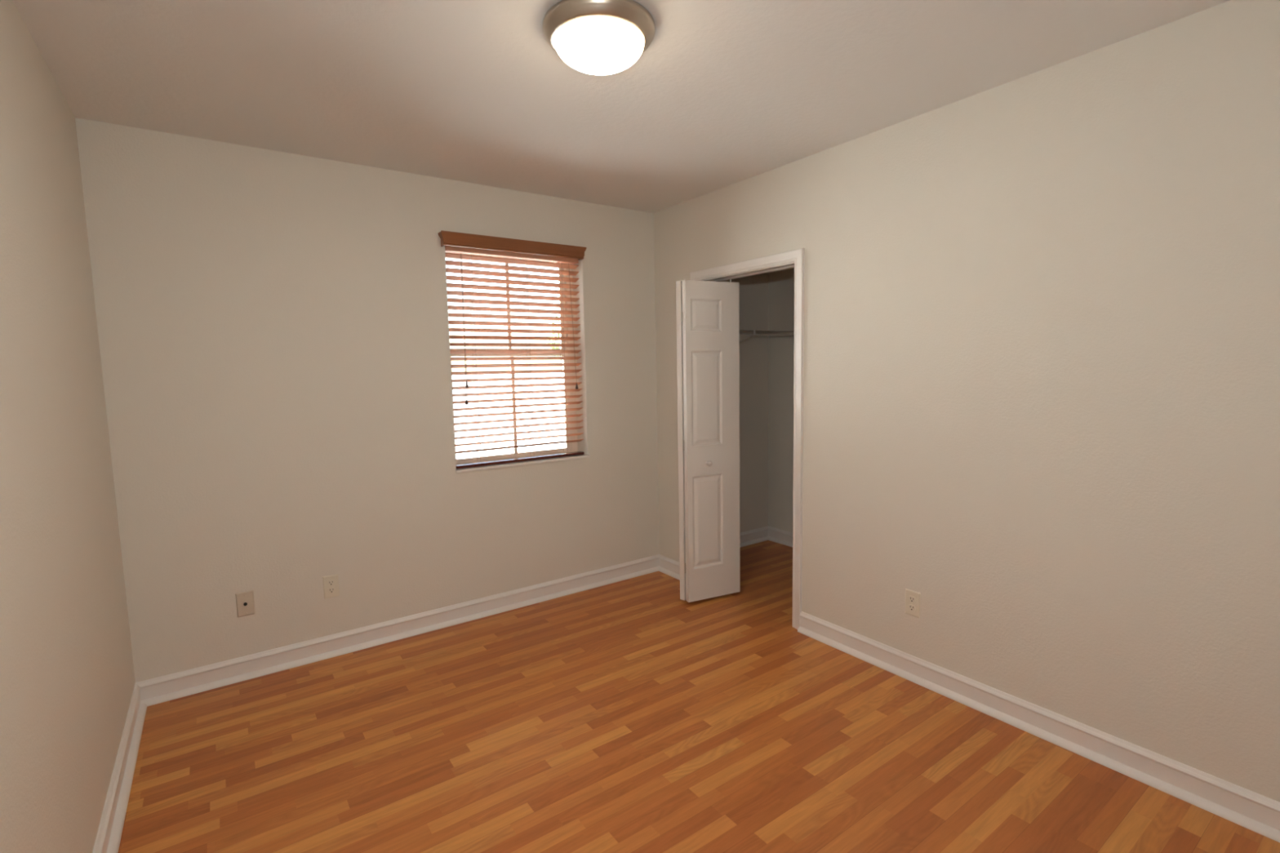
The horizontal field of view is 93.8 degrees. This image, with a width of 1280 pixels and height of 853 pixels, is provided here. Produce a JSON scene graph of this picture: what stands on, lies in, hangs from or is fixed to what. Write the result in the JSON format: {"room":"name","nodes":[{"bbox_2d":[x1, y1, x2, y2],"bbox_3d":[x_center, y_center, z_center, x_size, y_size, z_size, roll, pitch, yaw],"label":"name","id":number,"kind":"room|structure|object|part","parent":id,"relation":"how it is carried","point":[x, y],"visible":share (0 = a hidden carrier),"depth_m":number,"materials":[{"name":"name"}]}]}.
{"room":"empty bedroom","nodes":[
{"label":"empty bedroom","id":0,"kind":"room"},
{"bbox_2d":[0,0,135,852],"bbox_3d":[-1.057,0.192,0.775,0.120,2.540,4.120,-5,7,-35],"label":"wall","id":1,"kind":"structure","parent":0,"point":[67,674],"depth_m":1.60,"materials":[{"name":"beige paint"}]},
{"bbox_2d":[92,683,146,852],"bbox_3d":[-1.007,1.295,0.977,0.034,0.104,4.000,-5,7,-35],"label":"baseboard","id":2,"kind":"structure","parent":1,"relation":"attached to","point":[108,839],"depth_m":2.04,"materials":[{"name":"white paint"}]},
{"bbox_3d":[-1.002,1.335,0.984,0.022,0.024,3.976,-5,7,-35],"label":"shoe molding","id":3,"kind":"part","parent":2,"relation":"part of","materials":[{"name":"white paint"}]},
{"bbox_2d":[75,117,768,682],"bbox_3d":[-0.634,-0.104,3.711,4.230,2.540,0.200,-5,7,-35],"label":"wall","id":4,"kind":"structure","parent":0,"point":[273,326],"depth_m":2.93,"materials":[{"name":"beige paint"}]},
{"bbox_2d":[235,590,255,617],"bbox_3d":[-1.844,0.830,2.796,0.070,0.115,0.011,-5,7,-35],"label":"cable plate","id":5,"kind":"object","parent":4,"relation":"attached to","point":[245,604],"visible":1,"depth_m":2.80,"materials":[{"name":"beige plastic"}]},
{"bbox_2d":[322,573,339,599],"bbox_3d":[-1.551,0.803,3.006,0.070,0.115,0.008,-5,7,-35],"label":"electrical outlet","id":6,"kind":"object","parent":4,"relation":"attached to","point":[331,583],"visible":1,"depth_m":3.00,"materials":[{"name":"beige plastic"}]},
{"bbox_2d":[327,579,334,586],"bbox_3d":[-1.550,0.784,3.001,0.034,0.028,0.002,-5,7,-35],"label":"receptacle","id":7,"kind":"object","parent":6,"relation":"attached to","point":[330,582],"depth_m":3.00,"materials":[{"name":"beige plastic"}]},
{"bbox_2d":[327,586,335,593],"bbox_3d":[-1.549,0.822,3.005,0.034,0.028,0.002,-5,7,-35],"label":"receptacle","id":8,"kind":"object","parent":6,"relation":"attached to","point":[330,589],"depth_m":3.01,"materials":[{"name":"beige plastic"}]},
{"bbox_2d":[135,554,658,706],"bbox_3d":[-1.012,1.058,3.396,2.844,0.104,0.034,-5,7,-35],"label":"baseboard","id":9,"kind":"structure","parent":4,"relation":"attached to","point":[165,688],"depth_m":3.12,"materials":[{"name":"white paint"}]},
{"bbox_2d":[444,252,590,473],"bbox_3d":[-0.740,-0.411,3.596,0.865,1.274,0.202,-5,7,-35],"label":"window","id":10,"kind":"structure","parent":4,"relation":"in","point":[569,446],"depth_m":3.72,"materials":[{"name":"beige wood"}]},
{"bbox_3d":[-0.805,-0.717,3.625,0.780,0.563,0.022,-5,7,-35],"label":"sash","id":11,"kind":"part","parent":10,"relation":"part of","materials":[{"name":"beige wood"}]},
{"bbox_3d":[-0.778,-0.143,3.660,0.780,0.660,0.022,-5,7,-35],"label":"sash","id":12,"kind":"part","parent":10,"relation":"part of","materials":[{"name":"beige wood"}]},
{"bbox_2d":[438,230,586,468],"bbox_3d":[-0.709,-0.427,3.503,0.880,1.281,0.130,-5,7,-35],"label":"window blind","id":13,"kind":"object","parent":10,"relation":"attached to","point":[461,243],"visible":0.91,"depth_m":3.49,"materials":[{"name":"brown wood"}]},
{"bbox_3d":[-0.975,-0.599,3.308,0.004,0.703,0.004,-5,7,-35],"label":"lift cord","id":14,"kind":"part","parent":13,"relation":"part of","materials":[{"name":"fabric"}]},
{"bbox_3d":[-0.975,-0.552,3.314,0.014,0.798,0.004,-5,7,-35],"label":"lift cord","id":15,"kind":"part","parent":13,"relation":"part of","materials":[{"name":"fabric"}]},
{"bbox_3d":[-0.937,-0.379,3.392,0.002,1.160,0.052,-5,7,-35],"label":"ladder cord","id":16,"kind":"part","parent":13,"relation":"part of","materials":[{"name":"fabric"}]},
{"bbox_3d":[-0.706,0.198,3.605,0.824,0.017,0.050,-5,7,-35],"label":"rail","id":17,"kind":"part","parent":13,"relation":"part of","materials":[{"name":"brown wood"}]},
{"bbox_3d":[-0.668,-0.403,3.582,0.002,1.160,0.052,-5,7,-35],"label":"ladder cord","id":18,"kind":"part","parent":13,"relation":"part of","materials":[{"name":"fabric"}]},
{"bbox_3d":[-0.480,-0.419,3.714,0.002,1.160,0.052,-5,7,-35],"label":"ladder cord","id":19,"kind":"part","parent":13,"relation":"part of","materials":[{"name":"fabric"}]},
{"bbox_3d":[-0.416,-0.633,3.703,0.035,0.735,0.004,-5,7,-35],"label":"lift cord","id":20,"kind":"part","parent":13,"relation":"part of","materials":[{"name":"brown fabric"}]},
{"bbox_3d":[-0.701,0.217,3.621,0.865,0.017,0.112,-5,7,-35],"label":"sill","id":21,"kind":"part","parent":10,"relation":"part of","materials":[{"name":"white paint"}]},
{"bbox_2d":[739,525,768,547],"bbox_3d":[0.640,0.907,4.605,1.031,0.104,0.034,-5,7,-35],"label":"baseboard","id":22,"kind":"structure","parent":4,"relation":"attached to","point":[759,535],"depth_m":4.80,"materials":[{"name":"white paint"}]},
{"bbox_3d":[0.640,0.947,4.601,1.019,0.024,0.022,-5,7,-35],"label":"shoe molding","id":23,"kind":"part","parent":22,"relation":"part of","materials":[{"name":"white paint"}]},
{"bbox_2d":[739,328,794,342],"bbox_3d":[0.697,-0.612,4.337,1.018,0.166,0.326,-5,7,-35],"label":"wire shelf","id":24,"kind":"object","parent":4,"relation":"attached to","point":[753,332],"visible":0.43,"depth_m":4.34,"materials":[{"name":"grey metal"}]},
{"bbox_2d":[12,0,1231,213],"bbox_3d":[0.528,-1.287,1.916,4.230,0.120,4.340,-5,7,-35],"label":"ceiling","id":25,"kind":"structure","parent":0,"point":[723,93],"depth_m":2.09,"materials":[{"name":"paint"}]},
{"bbox_2d":[542,0,655,75],"bbox_3d":[-0.122,-1.145,1.807,0.337,0.116,0.337,-5,7,-35],"label":"ceiling light","id":26,"kind":"object","parent":25,"relation":"attached to","point":[592,37],"visible":1,"depth_m":1.72,"materials":[{"name":"white glass"}]},
{"bbox_2d":[118,540,1279,852],"bbox_3d":[0.596,1.252,2.139,4.030,0.100,4.075,-5,7,-35],"label":"floor","id":27,"kind":"structure","parent":0,"point":[631,715],"depth_m":2.20,"materials":[{"name":"laminate"}]},
{"bbox_2d":[768,267,794,532],"bbox_3d":[1.595,-0.188,4.116,0.120,2.540,1.785,-5,7,-35],"label":"wall","id":28,"kind":"structure","parent":0,"point":[780,282],"depth_m":4.70,"materials":[{"name":"paint"}]},
{"bbox_2d":[768,526,792,546],"bbox_3d":[1.554,0.930,4.181,0.034,0.104,1.785,-5,7,-35],"label":"baseboard","id":29,"kind":"structure","parent":28,"relation":"attached to","point":[775,535],"depth_m":4.79,"materials":[{"name":"white paint"}]},
{"bbox_3d":[1.553,0.971,4.176,0.022,0.024,1.773,-5,7,-35],"label":"shoe molding","id":30,"kind":"part","parent":29,"relation":"part of","materials":[{"name":"white paint"}]},
{"bbox_2d":[653,0,1279,802],"bbox_3d":[1.320,-0.076,2.522,0.115,2.440,4.000,-5,7,-35],"label":"wall","id":31,"kind":"structure","parent":0,"point":[1041,348],"depth_m":2.15,"materials":[{"name":"beige paint"}]},
{"bbox_2d":[658,554,679,580],"bbox_3d":[0.235,0.968,4.061,0.034,0.104,0.387,-5,7,-35],"label":"baseboard","id":32,"kind":"structure","parent":31,"relation":"attached to","point":[671,567],"depth_m":4.11,"materials":[{"name":"white paint"}]},
{"bbox_3d":[0.235,1.009,4.056,0.022,0.024,0.375,-5,7,-35],"label":"shoe molding","id":33,"kind":"part","parent":32,"relation":"part of","materials":[{"name":"white paint"}]},
{"bbox_2d":[675,264,794,602],"bbox_3d":[0.526,0.095,3.420,0.375,1.916,0.735,-5,7,-35],"label":"door","id":34,"kind":"structure","parent":31,"relation":"in","point":[708,312],"depth_m":3.54,"materials":[{"name":"white paint"}]},
{"bbox_3d":[0.407,0.217,3.526,0.031,0.031,0.034,-4,6,-25],"label":"knob","id":35,"kind":"part","parent":34,"relation":"part of","materials":[{"name":"white"}]},
{"bbox_2d":[689,248,804,629],"bbox_3d":[0.588,0.068,3.462,0.018,1.998,0.871,-5,7,-35],"label":"trim","id":36,"kind":"structure","parent":31,"relation":"attached to","point":[797,256],"depth_m":3.14,"materials":[{"name":"white paint"}]},
{"bbox_2d":[701,262,794,281],"bbox_3d":[0.643,0.085,3.502,0.117,1.954,0.783,-5,7,-35],"label":"trim","id":37,"kind":"structure","parent":31,"relation":"attached to","point":[793,263],"depth_m":3.34,"materials":[{"name":"white paint"}]},
{"bbox_2d":[904,588,920,617],"bbox_3d":[1.216,0.790,2.672,0.008,0.115,0.070,-5,7,-35],"label":"electrical outlet","id":38,"kind":"object","parent":31,"relation":"attached to","point":[913,598],"visible":1,"depth_m":2.67,"materials":[{"name":"beige plastic"}]},
{"bbox_2d":[908,604,915,611],"bbox_3d":[1.214,0.809,2.673,0.002,0.028,0.034,-5,7,-35],"label":"receptacle","id":39,"kind":"object","parent":38,"relation":"attached to","point":[912,607],"depth_m":2.67,"materials":[{"name":"beige plastic"}]},
{"bbox_2d":[908,595,915,603],"bbox_3d":[1.213,0.771,2.669,0.002,0.028,0.034,-5,7,-35],"label":"receptacle","id":40,"kind":"object","parent":38,"relation":"attached to","point":[912,599],"depth_m":2.67,"materials":[{"name":"beige plastic"}]},
{"bbox_2d":[797,611,1279,842],"bbox_3d":[1.647,1.135,2.083,0.034,0.104,2.742,-5,7,-35],"label":"baseboard","id":41,"kind":"structure","parent":31,"relation":"attached to","point":[1256,812],"depth_m":2.18,"materials":[{"name":"white paint"}]},
{"label":"outside","id":42,"kind":"structure","parent":0,"visible":0},
{"bbox_2d":[452,373,564,458],"bbox_3d":[-89.157,-8.560,124.544,300.000,0.150,299.790,-5,7,-35],"label":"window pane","id":43,"kind":"structure","parent":42,"point":[468,455],"depth_m":24.38,"materials":[{"name":"glass"}]},
{"bbox_2d":[546,315,562,361],"bbox_3d":[-1.312,-1.372,15.313,2.148,3.532,2.165,-5,7,-35],"label":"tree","id":44,"kind":"object","parent":43,"relation":"on","point":[557,322],"visible":0.05,"depth_m":15.00,"materials":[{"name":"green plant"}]}
]}

